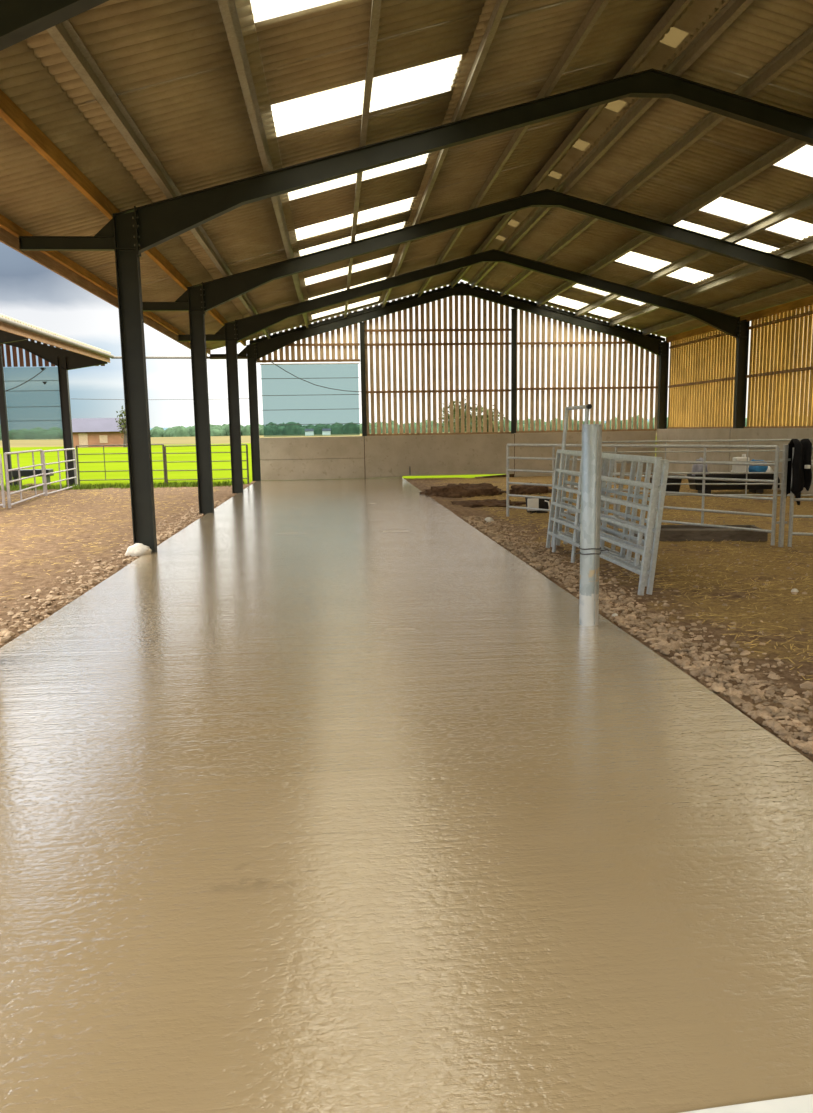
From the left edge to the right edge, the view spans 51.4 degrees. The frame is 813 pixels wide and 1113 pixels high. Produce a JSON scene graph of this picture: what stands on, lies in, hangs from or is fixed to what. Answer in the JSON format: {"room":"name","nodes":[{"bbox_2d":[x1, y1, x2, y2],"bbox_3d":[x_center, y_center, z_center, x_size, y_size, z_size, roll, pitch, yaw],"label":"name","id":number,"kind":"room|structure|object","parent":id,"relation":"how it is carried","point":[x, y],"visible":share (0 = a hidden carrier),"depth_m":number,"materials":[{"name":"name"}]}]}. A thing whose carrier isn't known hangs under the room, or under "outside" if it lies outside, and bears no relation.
{"room":"livestock barn","nodes":[
{"label":"livestock barn","id":0,"kind":"room"},
{"bbox_2d":[0,443,655,488],"bbox_3d":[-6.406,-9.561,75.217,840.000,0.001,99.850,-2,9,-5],"label":"grass field","id":1,"kind":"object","parent":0,"point":[25,459],"visible":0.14,"depth_m":45.81,"materials":[{"name":"green plant"}]},
{"bbox_2d":[12,469,53,485],"bbox_3d":[-12.066,-2.517,27.204,1.220,0.570,0.500,-2,9,-5],"label":"trough","id":2,"kind":"object","parent":1,"relation":"on","point":[23,472],"visible":0.56,"depth_m":26.95,"materials":[{"name":"black plastic"}]},
{"bbox_2d":[12,469,53,476],"bbox_3d":[-12.069,-2.690,27.177,1.220,0.220,0.500,-2,9,-5],"label":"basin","id":3,"kind":"object","parent":2,"relation":"in","point":[23,472],"depth_m":26.93,"materials":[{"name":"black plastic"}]},
{"bbox_2d":[72,418,124,447],"bbox_3d":[-39.650,-16.415,111.855,8.700,3.850,7.000,-2,9,-5],"label":"farm building","id":4,"kind":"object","parent":1,"relation":"on","point":[86,431],"visible":0.76,"depth_m":109.08,"materials":[{"name":"brick"}]},
{"bbox_2d":[76,444,165,484],"bbox_3d":[-8.615,-2.728,25.490,2.628,1.288,0.056,-1,9,-2],"label":"gate","id":5,"kind":"object","parent":1,"relation":"on","point":[77,446],"visible":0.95,"depth_m":25.45,"materials":[{"name":"metal"}]},
{"bbox_2d":[115,405,126,446],"bbox_3d":[-35.200,-16.183,105.199,2.128,5.270,1.695,-2,9,-5],"label":"tree","id":6,"kind":"object","parent":1,"relation":"on","point":[120,420],"visible":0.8,"depth_m":105.04,"materials":[{"name":"green plant"}]},
{"bbox_2d":[0,480,243,491],"bbox_3d":[-9.514,-2.129,25.461,9.337,0.200,1.550,-2,9,-5],"label":"grass","id":7,"kind":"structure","parent":1,"relation":"on","point":[89,486],"depth_m":25.42,"materials":[{"name":"green plant"}]},
{"bbox_2d":[164,444,248,483],"bbox_3d":[-6.065,-2.768,25.652,2.496,1.238,0.056,-2,9,-5],"label":"gate","id":8,"kind":"object","parent":1,"relation":"on","point":[246,452],"visible":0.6,"depth_m":25.61,"materials":[{"name":"metal"}]},
{"bbox_2d":[359,322,367,478],"bbox_3d":[-1.383,-5.006,27.343,0.200,5.012,0.140,-2,9,-5],"label":"post","id":9,"kind":"object","parent":1,"relation":"on","point":[362,329],"visible":0.73,"depth_m":27.19,"materials":[{"name":"metal"}]},
{"bbox_2d":[210,285,668,480],"bbox_3d":[1.234,-5.580,27.452,14.925,6.230,0.170,-2,9,-5],"label":"frame","id":10,"kind":"object","parent":1,"relation":"on","point":[254,351],"visible":0.92,"depth_m":27.13,"materials":[{"name":"paint"}]},
{"bbox_2d":[95,398,248,399],"bbox_3d":[-7.683,-4.942,26.457,5.394,0.069,0.014,-2,9,-10],"label":"wire","id":11,"kind":"object","parent":10,"relation":"attached to","point":[239,398],"visible":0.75,"depth_m":26.45,"materials":[{"name":"metal"}]},
{"bbox_2d":[111,356,247,358],"bbox_3d":[-7.045,-6.203,26.324,4.120,0.070,0.070,-3,9,-12],"label":"bar","id":12,"kind":"object","parent":10,"relation":"attached to","point":[114,357],"visible":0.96,"depth_m":26.25,"materials":[{"name":"grey metal"}]},
{"bbox_2d":[437,399,482,432],"bbox_3d":[4.019,-9.694,61.817,3.560,4.085,3.340,2,9,19],"label":"tree","id":13,"kind":"object","parent":1,"relation":"on","point":[465,424],"visible":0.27,"depth_m":61.43,"materials":[{"name":"green plant"}]},
{"bbox_2d":[470,405,504,431],"bbox_3d":[6.161,-9.763,64.013,3.074,3.496,2.702,-2,9,-5],"label":"tree","id":14,"kind":"object","parent":1,"relation":"on","point":[481,405],"visible":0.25,"depth_m":63.51,"materials":[{"name":"green plant"}]},
{"bbox_2d":[510,309,516,433],"bbox_3d":[3.520,-5.341,27.714,0.200,5.407,0.140,-2,9,-5],"label":"post","id":15,"kind":"object","parent":1,"relation":"on","point":[513,311],"visible":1,"depth_m":27.57,"materials":[{"name":"metal"}]},
{"bbox_2d":[0,431,656,447],"bbox_3d":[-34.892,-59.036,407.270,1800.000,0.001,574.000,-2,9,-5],"label":"ground","id":16,"kind":"structure","parent":0,"point":[214,439],"depth_m":199.36,"materials":[{"name":"plant"}]},
{"bbox_2d":[0,415,807,439],"bbox_3d":[-115.719,-61.448,408.599,684.972,7.059,45.249,-2,9,-5],"label":"hedgerow","id":17,"kind":"object","parent":16,"relation":"on","point":[215,430],"visible":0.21,"depth_m":396.19,"materials":[{"name":"green plant"}]},
{"bbox_2d":[0,478,812,1112],"bbox_3d":[-1.161,-0.145,12.116,4.720,0.160,31.120,-2,9,-5],"label":"floor","id":18,"kind":"structure","parent":0,"point":[327,797],"depth_m":3.21,"materials":[{"name":"concrete"}]},
{"bbox_2d":[575,424,608,625],"bbox_3d":[1.458,-0.174,6.620,0.221,1.709,0.197,5,11,35],"label":"gate post","id":19,"kind":"object","parent":18,"relation":"on","point":[589,547],"visible":0.96,"depth_m":6.57,"materials":[{"name":"metal"}]},
{"bbox_2d":[681,1094,812,1112],"bbox_3d":[0.909,1.296,1.736,0.620,0.012,0.487,-2,9,-5],"label":"board","id":20,"kind":"object","parent":18,"relation":"on","point":[804,1103],"visible":1,"depth_m":1.93,"materials":[{"name":"white plastic"}]},
{"bbox_2d":[0,0,812,349],"bbox_3d":[2.591,-5.431,11.145,15.364,2.233,33.138,-2,9,-5],"label":"ceiling","id":21,"kind":"structure","parent":0,"point":[170,64],"depth_m":10.55,"materials":[{"name":"metal"}]},
{"bbox_2d":[0,227,206,355],"bbox_3d":[-4.984,-3.996,10.707,0.035,0.175,32.920,-2,9,-5],"label":"fascia board","id":22,"kind":"object","parent":21,"relation":"attached to","point":[7,238],"visible":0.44,"depth_m":13.01,"materials":[{"name":"brown wood"}]},
{"bbox_2d":[461,0,725,281],"bbox_3d":[3.132,-6.500,11.030,0.680,0.125,33.120,-2,9,-5],"label":"ridge capping","id":23,"kind":"object","parent":21,"relation":"on","point":[697,13],"visible":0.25,"depth_m":12.86,"materials":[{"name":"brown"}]},
{"bbox_2d":[0,474,812,761],"bbox_3d":[-7.347,0.043,11.362,35.205,0.168,31.625,-2,9,-5],"label":"ground","id":24,"kind":"structure","parent":0,"point":[802,613],"depth_m":10.36,"materials":[{"name":"soil"}]},
{"bbox_2d":[0,454,5,507],"bbox_3d":[-10.026,-1.558,17.781,2.782,1.190,0.061,-4,9,-22],"label":"gate","id":25,"kind":"object","parent":24,"relation":"on","point":[3,504],"visible":1,"depth_m":18.27,"materials":[{"name":"grey metal"}]},
{"bbox_2d":[4,449,45,507],"bbox_3d":[-9.103,-1.931,20.239,0.069,1.208,3.902,-3,9,-12],"label":"gate","id":26,"kind":"object","parent":24,"relation":"on","point":[37,450],"visible":1,"depth_m":19.62,"materials":[{"name":"grey metal"}]},
{"bbox_2d":[0,0,108,50],"bbox_3d":[3.080,-2.372,5.928,14.925,6.230,0.170,-2,9,-5],"label":"frame","id":27,"kind":"object","parent":24,"relation":"on","point":[20,20],"visible":1,"depth_m":5.30,"materials":[{"name":"paint"}]},
{"bbox_2d":[0,314,113,485],"bbox_3d":[-12.847,-4.294,19.542,8.825,6.487,12.756,-2,9,-5],"label":"shed","id":28,"kind":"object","parent":24,"relation":"on","point":[74,354],"visible":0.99,"depth_m":25.66,"materials":[{"name":"metal"}]},
{"bbox_2d":[43,448,77,495],"bbox_3d":[-9.846,-2.462,24.054,0.080,1.188,3.791,-2,9,-9],"label":"gate","id":29,"kind":"object","parent":24,"relation":"on","point":[73,449],"visible":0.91,"depth_m":23.99,"materials":[{"name":"grey metal"}]},
{"bbox_2d":[125,543,151,556],"bbox_3d":[-3.524,-0.085,11.088,0.350,0.186,0.224,-2,9,-5],"label":"stone","id":30,"kind":"object","parent":24,"relation":"on","point":[138,549],"visible":0.78,"depth_m":11.02,"materials":[{"name":"white stone"}]},
{"bbox_2d":[0,500,812,755],"bbox_3d":[0.572,-0.114,11.287,10.294,0.117,17.996,-2,9,-5],"label":"gravel","id":31,"kind":"object","parent":24,"relation":"on","point":[702,667],"visible":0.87,"depth_m":6.57,"materials":[{"name":"brown gravel"}]},
{"bbox_2d":[0,481,812,679],"bbox_3d":[-0.334,-0.584,14.595,19.739,0.076,21.258,-2,9,-5],"label":"straw","id":32,"kind":"object","parent":24,"relation":"on","point":[729,503],"visible":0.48,"depth_m":10.98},
{"bbox_2d":[19,68,812,552],"bbox_3d":[2.619,-3.174,11.309,14.925,6.230,0.170,-2,9,-5],"label":"frame","id":33,"kind":"object","parent":24,"relation":"on","point":[134,231],"visible":0.98,"depth_m":10.80,"materials":[{"name":"paint"}]},
{"bbox_2d":[0,214,210,353],"bbox_3d":[-4.856,-4.069,10.626,0.060,0.120,32.760,-2,9,-5],"label":"purlin","id":34,"kind":"object","parent":33,"relation":"on","point":[8,225],"visible":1,"depth_m":12.93,"materials":[{"name":"brown wood"}]},
{"bbox_2d":[0,89,245,345],"bbox_3d":[-3.745,-4.369,10.676,0.075,0.170,32.760,-2,9,-5],"label":"purlin","id":35,"kind":"object","parent":33,"relation":"attached to","point":[10,112],"visible":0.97,"depth_m":8.84,"materials":[{"name":"brown wood"}]},
{"bbox_2d":[47,20,270,338],"bbox_3d":[-2.961,-4.595,10.710,0.100,0.189,32.760,-2,9,-5],"label":"purlin","id":36,"kind":"object","parent":33,"relation":"on","point":[64,35],"visible":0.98,"depth_m":8.08,"materials":[{"name":"metal"}]},
{"bbox_2d":[217,0,308,327],"bbox_3d":[-1.761,-4.943,10.761,0.100,0.189,32.760,-2,9,-5],"label":"purlin","id":37,"kind":"object","parent":33,"relation":"on","point":[228,10],"visible":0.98,"depth_m":8.53,"materials":[{"name":"metal"}]},
{"bbox_2d":[344,0,381,317],"bbox_3d":[-0.560,-5.292,10.812,0.100,0.189,32.760,-2,9,-5],"label":"purlin","id":38,"kind":"object","parent":33,"relation":"on","point":[376,4],"visible":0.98,"depth_m":9.12,"materials":[{"name":"metal"}]},
{"bbox_2d":[382,0,508,306],"bbox_3d":[0.640,-5.641,10.863,0.100,0.189,32.760,-2,9,-5],"label":"purlin","id":39,"kind":"object","parent":33,"relation":"on","point":[499,8],"visible":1,"depth_m":9.96,"materials":[{"name":"metal"}]},
{"bbox_2d":[417,0,609,297],"bbox_3d":[1.771,-5.970,10.911,0.100,0.189,32.760,-2,9,-5],"label":"purlin","id":40,"kind":"object","parent":33,"relation":"on","point":[598,6],"visible":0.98,"depth_m":10.67,"materials":[{"name":"metal"}]},
{"bbox_2d":[451,0,690,287],"bbox_3d":[2.823,-6.275,10.956,0.100,0.189,32.760,-2,9,-5],"label":"purlin","id":41,"kind":"object","parent":33,"relation":"on","point":[678,6],"visible":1,"depth_m":12.36,"materials":[{"name":"metal"}]},
{"bbox_2d":[470,0,753,287],"bbox_3d":[3.461,-6.293,11.008,0.100,0.189,32.760,-2,9,-5],"label":"purlin","id":42,"kind":"object","parent":33,"relation":"on","point":[732,9],"visible":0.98,"depth_m":12.32,"materials":[{"name":"metal"}]},
{"bbox_2d":[499,25,812,295],"bbox_3d":[4.412,-6.073,11.122,0.100,0.189,32.760,-2,9,-5],"label":"purlin","id":43,"kind":"object","parent":33,"relation":"on","point":[803,44],"visible":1,"depth_m":12.77,"materials":[{"name":"metal"}]},
{"bbox_2d":[536,137,807,305],"bbox_3d":[5.622,-5.792,11.268,0.100,0.189,32.760,-2,9,-5],"label":"purlin","id":44,"kind":"object","parent":33,"relation":"on","point":[789,146],"visible":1,"depth_m":14.97,"materials":[{"name":"metal"}]},
{"bbox_2d":[574,193,812,316],"bbox_3d":[6.893,-5.498,11.421,0.100,0.189,32.760,-2,9,-5],"label":"purlin","id":45,"kind":"object","parent":33,"relation":"on","point":[805,203],"visible":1,"depth_m":16.91,"materials":[{"name":"metal"}]},
{"bbox_2d":[610,240,812,325],"bbox_3d":[8.063,-5.227,11.561,0.100,0.189,32.760,-2,9,-5],"label":"purlin","id":46,"kind":"object","parent":33,"relation":"on","point":[807,247],"visible":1,"depth_m":19.83,"materials":[{"name":"metal"}]},
{"bbox_2d":[642,279,810,334],"bbox_3d":[9.164,-4.972,11.694,0.100,0.189,32.760,-2,9,-5],"label":"purlin","id":47,"kind":"object","parent":33,"relation":"on","point":[797,283],"visible":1,"depth_m":21.01,"materials":[{"name":"metal"}]},
{"bbox_2d":[666,296,812,342],"bbox_3d":[9.994,-4.763,11.796,0.060,0.190,32.760,-2,9,-5],"label":"purlin","id":48,"kind":"object","parent":33,"relation":"attached to","point":[807,301],"visible":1,"depth_m":21.75,"materials":[{"name":"galvanised steel"}]},
{"bbox_2d":[419,483,505,497],"bbox_3d":[1.391,-1.595,20.484,2.203,0.363,1.397,-2,9,-5],"label":"heap","id":49,"kind":"object","parent":24,"relation":"on","point":[460,490],"visible":0.7,"depth_m":20.05,"materials":[{"name":"brown soil"}]},
{"bbox_2d":[178,249,749,493],"bbox_3d":[1.695,-4.778,22.071,14.925,6.230,0.170,-2,9,-5],"label":"frame","id":50,"kind":"object","parent":24,"relation":"on","point":[232,332],"visible":0.94,"depth_m":21.74,"materials":[{"name":"paint"}]},
{"bbox_2d":[142,189,812,514],"bbox_3d":[2.157,-3.976,16.690,14.925,6.230,0.170,-2,9,-5],"label":"frame","id":51,"kind":"object","parent":24,"relation":"on","point":[198,299],"visible":0.89,"depth_m":16.24,"materials":[{"name":"paint"}]},
{"bbox_2d":[450,499,525,507],"bbox_3d":[1.739,-1.126,17.819,1.842,0.175,1.394,-2,9,-5],"label":"heap","id":52,"kind":"object","parent":24,"relation":"on","point":[486,502],"visible":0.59,"depth_m":17.63,"materials":[{"name":"brown soil"}]},
{"bbox_2d":[485,517,493,522],"bbox_3d":[1.417,-0.625,14.438,0.153,0.085,0.126,2,9,18],"label":"stone","id":53,"kind":"object","parent":24,"relation":"on","point":[488,519],"visible":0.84,"depth_m":14.39,"materials":[{"name":"beige stone"}]},
{"bbox_2d":[505,482,556,494],"bbox_3d":[3.077,-1.662,20.823,1.207,0.321,1.142,-9,12,-42],"label":"heap","id":54,"kind":"object","parent":24,"relation":"on","point":[515,489],"visible":0.65,"depth_m":20.48,"materials":[{"name":"brown soil"}]},
{"bbox_2d":[525,496,549,512],"bbox_3d":[2.473,-0.974,15.965,0.448,0.300,0.402,-2,9,-5],"label":"drum","id":55,"kind":"object","parent":24,"relation":"on","point":[530,502],"visible":0.68,"depth_m":15.82,"materials":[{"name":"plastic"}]},
{"bbox_2d":[552,404,591,562],"bbox_3d":[2.011,-0.910,10.346,0.209,1.862,0.980,-2,9,-5],"label":"frame","id":56,"kind":"object","parent":24,"relation":"on","point":[587,407],"visible":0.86,"depth_m":10.03,"materials":[{"name":"metal"}]},
{"bbox_2d":[546,449,660,594],"bbox_3d":[2.072,-0.509,9.371,0.176,1.278,3.279,-2,9,-6],"label":"hurdle","id":57,"kind":"object","parent":24,"relation":"on","point":[657,462],"visible":0.95,"depth_m":8.55,"materials":[{"name":"metal"}]},
{"bbox_2d":[563,456,653,577],"bbox_3d":[2.365,-0.582,10.070,0.175,1.245,2.831,-2,9,-6],"label":"hurdle","id":58,"kind":"object","parent":24,"relation":"on","point":[574,464],"visible":0.16,"depth_m":9.67,"materials":[{"name":"metal"}]},
{"bbox_2d":[556,453,662,586],"bbox_3d":[2.262,-0.559,9.826,0.178,1.276,3.101,-2,9,-6],"label":"hurdle","id":59,"kind":"object","parent":24,"relation":"on","point":[603,528],"visible":0.43,"depth_m":9.17,"materials":[{"name":"metal"}]},
{"bbox_2d":[551,454,668,594],"bbox_3d":[2.181,-0.510,9.542,0.173,1.266,3.358,-2,9,-6],"label":"hurdle","id":60,"kind":"object","parent":24,"relation":"on","point":[662,488],"visible":0.41,"depth_m":8.24,"materials":[{"name":"metal"}]},
{"bbox_2d":[650,474,683,491],"bbox_3d":[6.201,-1.729,20.162,0.690,0.425,0.540,-2,9,-5],"label":"bin","id":61,"kind":"object","parent":24,"relation":"on","point":[673,488],"visible":0.24,"depth_m":19.96,"materials":[{"name":"black plastic"}]},
{"bbox_2d":[634,525,767,541],"bbox_3d":[4.149,-0.335,12.025,1.720,0.155,0.680,0,9,7],"label":"trough","id":62,"kind":"object","parent":24,"relation":"on","point":[667,532],"visible":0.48,"depth_m":11.70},
{"bbox_2d":[601,439,812,495],"bbox_3d":[6.200,-1.684,16.922,4.916,1.300,0.045,1,9,14],"label":"gate","id":63,"kind":"object","parent":24,"relation":"on","point":[744,440],"visible":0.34,"depth_m":16.87,"materials":[{"name":"metal"}]},
{"bbox_2d":[687,474,779,493],"bbox_3d":[7.670,-1.706,19.770,2.001,0.490,0.670,-1,9,2],"label":"trough","id":64,"kind":"object","parent":24,"relation":"on","point":[757,489],"visible":0.58,"depth_m":19.51,"materials":[{"name":"black plastic"}]},
{"bbox_2d":[692,457,707,474],"bbox_3d":[6.856,-2.084,19.715,0.364,0.483,0.426,-2,9,-5],"label":"sack","id":65,"kind":"object","parent":64,"relation":"on","point":[696,467],"visible":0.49,"depth_m":19.61,"materials":[{"name":"white plastic"}]},
{"bbox_2d":[731,454,749,471],"bbox_3d":[7.777,-2.001,19.700,0.370,0.770,0.240,-1,9,2],"label":"container","id":66,"kind":"object","parent":64,"relation":"in","point":[735,468],"visible":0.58,"depth_m":19.57,"materials":[{"name":"white plastic"}]},
{"bbox_2d":[748,459,772,471],"bbox_3d":[8.206,-2.060,19.646,0.643,0.414,0.455,-2,9,-5],"label":"sack","id":67,"kind":"object","parent":64,"relation":"on","point":[751,468],"visible":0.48,"depth_m":19.48,"materials":[{"name":"blue plastic"}]},
{"bbox_2d":[776,445,790,546],"bbox_3d":[4.918,-0.766,11.023,0.145,1.380,0.050,-2,9,-5],"label":"post","id":68,"kind":"object","parent":24,"relation":"on","point":[781,522],"visible":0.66,"depth_m":11.00,"materials":[{"name":"metal"}]},
{"bbox_2d":[506,444,779,544],"bbox_3d":[3.333,-1.088,13.152,0.050,1.314,5.216,-7,10,-35],"label":"gate","id":69,"kind":"object","parent":68,"relation":"attached to","point":[776,464],"visible":0.81,"depth_m":12.03,"materials":[{"name":"metal"}]},
{"bbox_2d":[788,446,812,546],"bbox_3d":[6.595,-0.714,10.388,3.417,1.314,0.049,2,9,21],"label":"gate","id":70,"kind":"object","parent":68,"relation":"attached to","point":[792,499],"visible":0.7,"depth_m":10.99,"materials":[{"name":"metal"}]},
{"bbox_2d":[786,439,811,504],"bbox_3d":[5.050,-1.081,10.869,0.240,0.866,0.368,-2,9,-5],"label":"cloth","id":71,"kind":"object","parent":70,"relation":"hanging from","point":[800,466],"visible":1,"depth_m":10.79,"materials":[{"name":"black fabric"}]},
{"bbox_2d":[249,281,664,480],"bbox_3d":[1.813,-5.699,27.481,13.600,6.339,0.334,-2,9,-5],"label":"wall","id":72,"kind":"structure","parent":0,"point":[373,455],"depth_m":27.61,"materials":[{"name":"concrete"}]},
{"bbox_2d":[260,363,359,436],"bbox_3d":[-3.088,-5.055,27.246,3.160,2.310,0.050,-2,9,-5],"label":"window","id":73,"kind":"structure","parent":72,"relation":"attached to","point":[292,406],"depth_m":27.25,"materials":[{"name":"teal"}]},
{"bbox_2d":[270,361,360,391],"bbox_3d":[-2.914,-5.777,27.097,2.897,1.022,0.021,-2,9,-5],"label":"cable","id":74,"kind":"object","parent":72,"relation":"hanging from","point":[270,361],"visible":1,"depth_m":27.13,"materials":[{"name":"metal"}]},
{"bbox_2d":[656,305,812,493],"bbox_3d":[9.902,-2.541,11.972,0.420,4.450,32.646,-2,9,-5],"label":"wall","id":75,"kind":"structure","parent":0,"point":[701,387],"depth_m":22.41,"materials":[{"name":"wood"}]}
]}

